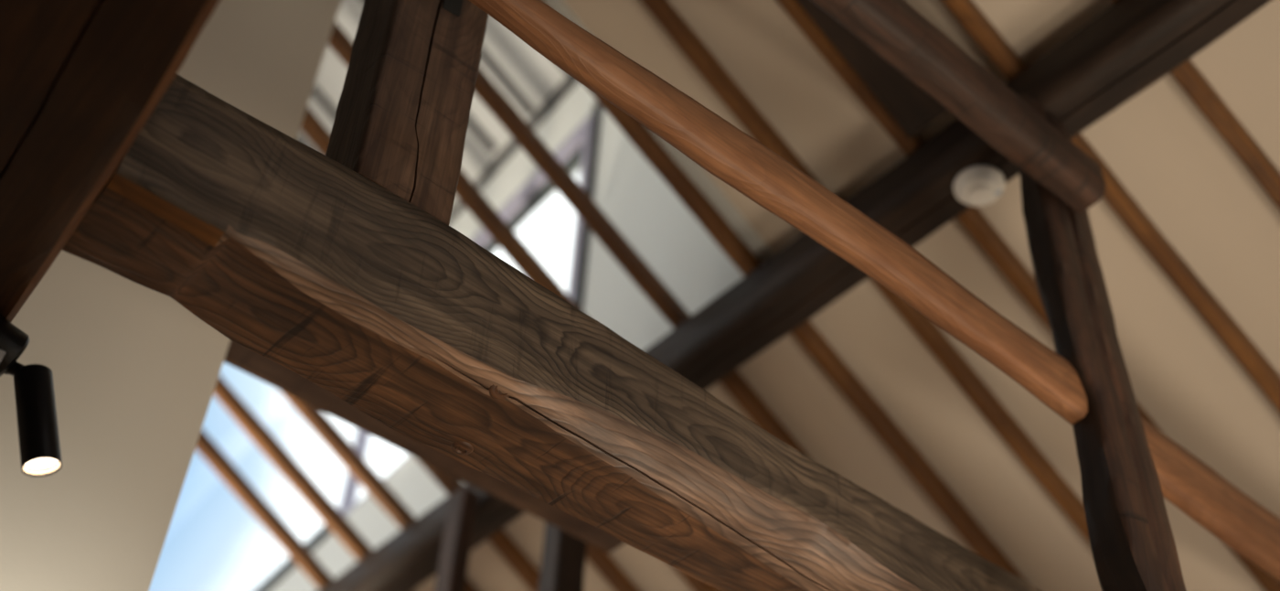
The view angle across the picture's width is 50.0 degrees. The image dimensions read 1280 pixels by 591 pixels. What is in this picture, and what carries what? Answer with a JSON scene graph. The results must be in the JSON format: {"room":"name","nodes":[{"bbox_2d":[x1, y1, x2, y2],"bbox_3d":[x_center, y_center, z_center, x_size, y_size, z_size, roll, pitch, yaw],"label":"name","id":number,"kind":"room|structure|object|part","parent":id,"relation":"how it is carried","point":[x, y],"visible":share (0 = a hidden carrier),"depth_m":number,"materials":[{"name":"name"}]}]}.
{"room":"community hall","nodes":[
{"label":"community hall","id":0,"kind":"room"},
{"bbox_2d":[0,0,341,590],"bbox_3d":[-2.319,-1.186,3.159,3.413,9.062,0.110,32,-50,-27],"label":"wall partition","id":1,"kind":"structure","parent":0,"point":[135,372],"depth_m":3.11,"materials":[{"name":"beige paint"}]},
{"bbox_2d":[0,0,222,321],"bbox_3d":[0.210,-1.158,0.996,0.349,0.340,5.606,32,-50,-27],"label":"wooden beam","id":2,"kind":"structure","parent":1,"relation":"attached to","point":[80,80],"depth_m":1.77,"materials":[{"name":"brown wood"}]},
{"bbox_2d":[0,315,62,477],"bbox_3d":[-0.935,0.152,2.046,0.199,0.239,0.097,25,-48,-22],"label":"spotlight","id":3,"kind":"object","parent":2,"relation":"attached to","point":[39,445],"visible":1,"depth_m":2.02,"materials":[{"name":"black metal"}]},
{"bbox_3d":[-0.963,0.095,2.040,0.024,0.031,0.031,32,-50,-27],"label":"steel plate","id":4,"kind":"part","parent":3,"relation":"part of","materials":[{"name":"grey metal"}]},
{"bbox_2d":[224,337,625,551],"bbox_3d":[-0.549,0.362,3.809,1.303,0.200,0.120,32,-50,-27],"label":"beam","id":5,"kind":"structure","parent":1,"relation":"attached to","point":[239,355],"depth_m":3.69,"materials":[{"name":"brown wood"}]},
{"bbox_2d":[298,0,581,208],"bbox_3d":[-1.728,-2.474,6.832,4.020,2.348,3.365,32,-50,-27],"label":"ceiling","id":6,"kind":"structure","parent":0,"point":[535,76],"depth_m":7.08,"materials":[{"name":"white paint"}]},
{"bbox_2d":[268,80,743,590],"bbox_3d":[-1.717,1.040,7.401,0.100,2.375,7.340,28,-49,-24],"label":"wall","id":7,"kind":"structure","parent":0,"point":[630,192],"depth_m":5.54,"materials":[{"name":"white paint"}]},
{"bbox_2d":[311,85,337,120],"bbox_3d":[-2.531,-2.007,7.387,3.635,2.037,0.042,32,-50,-27],"label":"trim","id":8,"kind":"structure","parent":7,"relation":"attached to","point":[316,93],"depth_m":7.46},
{"bbox_2d":[253,112,592,590],"bbox_3d":[-2.014,1.060,7.933,0.110,1.720,6.125,28,-49,-24],"label":"window","id":9,"kind":"structure","parent":7,"relation":"in","point":[574,151],"depth_m":6.66,"materials":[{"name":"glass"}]},
{"bbox_3d":[-2.010,1.055,7.942,0.090,1.680,6.125,28,-49,-24],"label":"frame","id":10,"kind":"part","parent":9,"relation":"part of","materials":[{"name":"brown wood"}]},
{"bbox_2d":[361,0,496,153],"bbox_3d":[-2.103,-2.339,7.009,3.635,2.037,0.042,32,-50,-27],"label":"trim","id":11,"kind":"structure","parent":7,"relation":"attached to","point":[473,125],"depth_m":7.12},
{"bbox_2d":[480,47,534,117],"bbox_3d":[-1.889,-2.504,6.820,3.635,2.037,0.042,32,-50,-27],"label":"trim","id":12,"kind":"structure","parent":7,"relation":"attached to","point":[485,57],"depth_m":6.93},
{"bbox_2d":[451,74,578,220],"bbox_3d":[-0.507,-0.908,6.932,0.035,0.065,3.260,28,-49,-24],"label":"trim","id":13,"kind":"structure","parent":7,"relation":"attached to","point":[570,81],"depth_m":6.95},
{"bbox_2d":[559,66,570,76],"bbox_3d":[-1.675,-2.670,6.631,3.635,2.037,0.042,32,-50,-27],"label":"trim","id":14,"kind":"structure","parent":7,"relation":"attached to","point":[564,71],"depth_m":6.76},
{"bbox_2d":[573,101,601,310],"bbox_3d":[-0.233,-0.192,5.664,0.020,1.900,0.042,28,-49,-24],"label":"trim","id":15,"kind":"structure","parent":7,"relation":"attached to","point":[581,265],"depth_m":5.86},
{"bbox_2d":[543,0,774,262],"bbox_3d":[-0.873,-2.540,5.015,3.620,4.431,0.090,32,-50,-27],"label":"wall","id":16,"kind":"structure","parent":0,"point":[698,181],"depth_m":4.29,"materials":[{"name":"beige paint"}]},
{"bbox_2d":[413,0,1279,590],"bbox_3d":[-0.597,0.125,4.981,6.500,3.723,12.600,32,-50,-27],"label":"ceiling","id":17,"kind":"structure","parent":0,"point":[1159,144],"depth_m":4.03,"materials":[{"name":"beige paint"}]},
{"bbox_2d":[194,428,334,589],"bbox_3d":[-1.726,0.734,5.727,5.983,3.362,0.057,32,-50,-27],"label":"rafter","id":18,"kind":"object","parent":17,"relation":"attached to","point":[206,447],"visible":0.38,"depth_m":5.72,"materials":[{"name":"orange wood"}]},
{"bbox_2d":[213,373,373,560],"bbox_3d":[-1.525,0.577,5.549,5.984,3.358,0.057,32,-50,-27],"label":"rafter","id":19,"kind":"object","parent":17,"relation":"attached to","point":[223,392],"visible":0.34,"depth_m":5.54,"materials":[{"name":"orange wood"}]},
{"bbox_2d":[276,386,478,590],"bbox_3d":[-1.320,0.419,5.369,5.984,3.361,0.054,32,-50,-27],"label":"rafter","id":20,"kind":"object","parent":17,"relation":"attached to","point":[314,416],"visible":0.27,"depth_m":5.37,"materials":[{"name":"orange wood"}]},
{"bbox_2d":[327,21,581,309],"bbox_3d":[-0.481,-0.232,4.628,5.984,3.361,0.054,32,-50,-27],"label":"rafter","id":21,"kind":"object","parent":17,"relation":"attached to","point":[339,42],"visible":0.21,"depth_m":4.61,"materials":[{"name":"orange wood"}]},
{"bbox_2d":[415,456,540,590],"bbox_3d":[-1.107,0.253,5.181,5.983,3.360,0.061,32,-50,-27],"label":"rafter","id":22,"kind":"object","parent":17,"relation":"attached to","point":[501,541],"visible":0.13,"depth_m":5.21,"materials":[{"name":"orange wood"}]},
{"bbox_2d":[299,106,719,590],"bbox_3d":[-0.702,-0.061,4.822,5.984,3.358,0.057,32,-50,-27],"label":"rafter","id":23,"kind":"object","parent":17,"relation":"attached to","point":[311,127],"visible":0.06,"depth_m":4.76,"materials":[{"name":"orange wood"}]},
{"bbox_2d":[586,541,639,590],"bbox_3d":[-0.897,0.091,4.994,5.983,3.362,0.057,32,-50,-27],"label":"rafter","id":24,"kind":"object","parent":17,"relation":"attached to","point":[598,556],"visible":0.09,"depth_m":5.04,"materials":[{"name":"orange wood"}]},
{"bbox_2d":[473,65,810,458],"bbox_3d":[-0.268,-0.397,4.440,5.983,3.360,0.061,32,-50,-27],"label":"rafter","id":25,"kind":"object","parent":17,"relation":"attached to","point":[485,90],"visible":0.53,"depth_m":4.43,"materials":[{"name":"orange wood"}]},
{"bbox_2d":[537,0,1030,585],"bbox_3d":[-0.056,-0.561,4.252,5.983,3.362,0.057,32,-50,-27],"label":"rafter","id":26,"kind":"object","parent":17,"relation":"attached to","point":[641,136],"visible":0.72,"depth_m":4.29,"materials":[{"name":"orange wood"}]},
{"bbox_2d":[638,0,1090,544],"bbox_3d":[0.160,-0.729,4.061,5.984,3.358,0.057,32,-50,-27],"label":"rafter","id":27,"kind":"object","parent":17,"relation":"attached to","point":[663,12],"visible":0.7,"depth_m":4.10,"materials":[{"name":"orange wood"}]},
{"bbox_2d":[795,0,949,139],"bbox_3d":[0.372,-1.045,3.772,1.303,0.791,0.196,32,-50,-27],"label":"rafter","id":28,"kind":"object","parent":17,"relation":"attached to","point":[912,108],"visible":0.52,"depth_m":3.78,"materials":[{"name":"brown wood"}]},
{"bbox_2d":[778,0,1279,590],"bbox_3d":[0.378,-0.897,3.869,5.984,3.361,0.054,32,-50,-27],"label":"rafter","id":29,"kind":"object","parent":17,"relation":"attached to","point":[1016,272],"visible":0.35,"depth_m":3.90,"materials":[{"name":"orange wood"}]},
{"bbox_2d":[942,0,1279,413],"bbox_3d":[0.613,-1.080,3.662,5.983,3.360,0.061,32,-50,-27],"label":"rafter","id":30,"kind":"object","parent":17,"relation":"attached to","point":[1116,196],"visible":0.79,"depth_m":3.71,"materials":[{"name":"orange wood"}]},
{"bbox_2d":[1110,0,1279,207],"bbox_3d":[0.829,-1.246,3.470,5.983,3.362,0.057,32,-50,-27],"label":"rafter","id":31,"kind":"object","parent":17,"relation":"attached to","point":[1187,74],"visible":0.67,"depth_m":3.51,"materials":[{"name":"orange wood"}]},
{"bbox_3d":[-1.256,3.442,1.322,7.700,0.100,12.600,32,-50,-27],"label":"floor","id":32,"kind":"structure","parent":0,"visible":0},
{"bbox_2d":[434,487,478,590],"bbox_3d":[-0.726,2.335,3.421,0.067,4.430,0.105,32,-50,-27],"label":"stud","id":33,"kind":"object","parent":32,"relation":"on","point":[454,553],"visible":1,"depth_m":4.77,"materials":[{"name":"red wood"}]},
{"bbox_2d":[538,520,587,590],"bbox_3d":[-0.323,2.186,3.213,0.124,4.395,0.101,32,-50,-27],"label":"post","id":34,"kind":"object","parent":32,"relation":"on","point":[564,553],"visible":0.42,"depth_m":4.41,"materials":[{"name":"brown wood"}]},
{"bbox_2d":[319,0,1272,590],"bbox_3d":[-0.337,0.594,4.863,0.183,0.181,12.500,32,-50,-27],"label":"purlin","id":35,"kind":"object","parent":34,"relation":"on","point":[1132,45],"visible":0.56,"depth_m":3.84,"materials":[{"name":"brown wood"}]},
{"bbox_2d":[953,164,1004,206],"bbox_3d":[0.914,-0.284,3.691,0.136,0.052,0.136,32,-50,-27],"label":"smoke detector","id":36,"kind":"object","parent":35,"relation":"attached to","point":[981,185],"visible":1,"depth_m":3.67,"materials":[{"name":"white plastic"}]},
{"bbox_2d":[1015,94,1184,590],"bbox_3d":[0.908,1.153,2.042,0.232,4.395,0.141,32,-50,-27],"label":"post","id":37,"kind":"object","parent":32,"relation":"on","point":[1133,548],"visible":0.74,"depth_m":2.83,"materials":[{"name":"brown wood"}]},
{"bbox_2d":[467,0,1279,581],"bbox_3d":[0.425,-0.070,2.571,4.900,0.188,0.066,32,-50,-27],"label":"wooden pole","id":38,"kind":"object","parent":37,"relation":"attached to","point":[1209,498],"visible":0.88,"depth_m":2.56,"materials":[{"name":"brown wood"}]},
{"bbox_2d":[810,0,1105,213],"bbox_3d":[-0.251,-1.071,2.486,3.459,0.142,0.100,32,-50,-27],"label":"tie beam","id":39,"kind":"structure","parent":37,"relation":"attached to","point":[894,30],"depth_m":3.02,"materials":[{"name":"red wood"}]},
{"bbox_3d":[1.398,3.811,4.004,0.100,3.256,12.600,32,-50,-27],"label":"wall","id":40,"kind":"structure","parent":0,"visible":0},
{"bbox_2d":[61,74,1037,590],"bbox_3d":[0.869,0.817,3.035,4.370,0.272,0.260,32,-50,-27],"label":"tie beam","id":41,"kind":"structure","parent":40,"relation":"attached to","point":[212,209],"depth_m":2.26,"materials":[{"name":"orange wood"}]},
{"bbox_2d":[327,0,488,226],"bbox_3d":[-0.432,-0.881,3.028,0.250,2.085,0.204,32,-50,-27],"label":"post","id":42,"kind":"object","parent":41,"relation":"on","point":[401,122],"visible":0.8,"depth_m":2.45,"materials":[{"name":"brown wood"}]}
]}

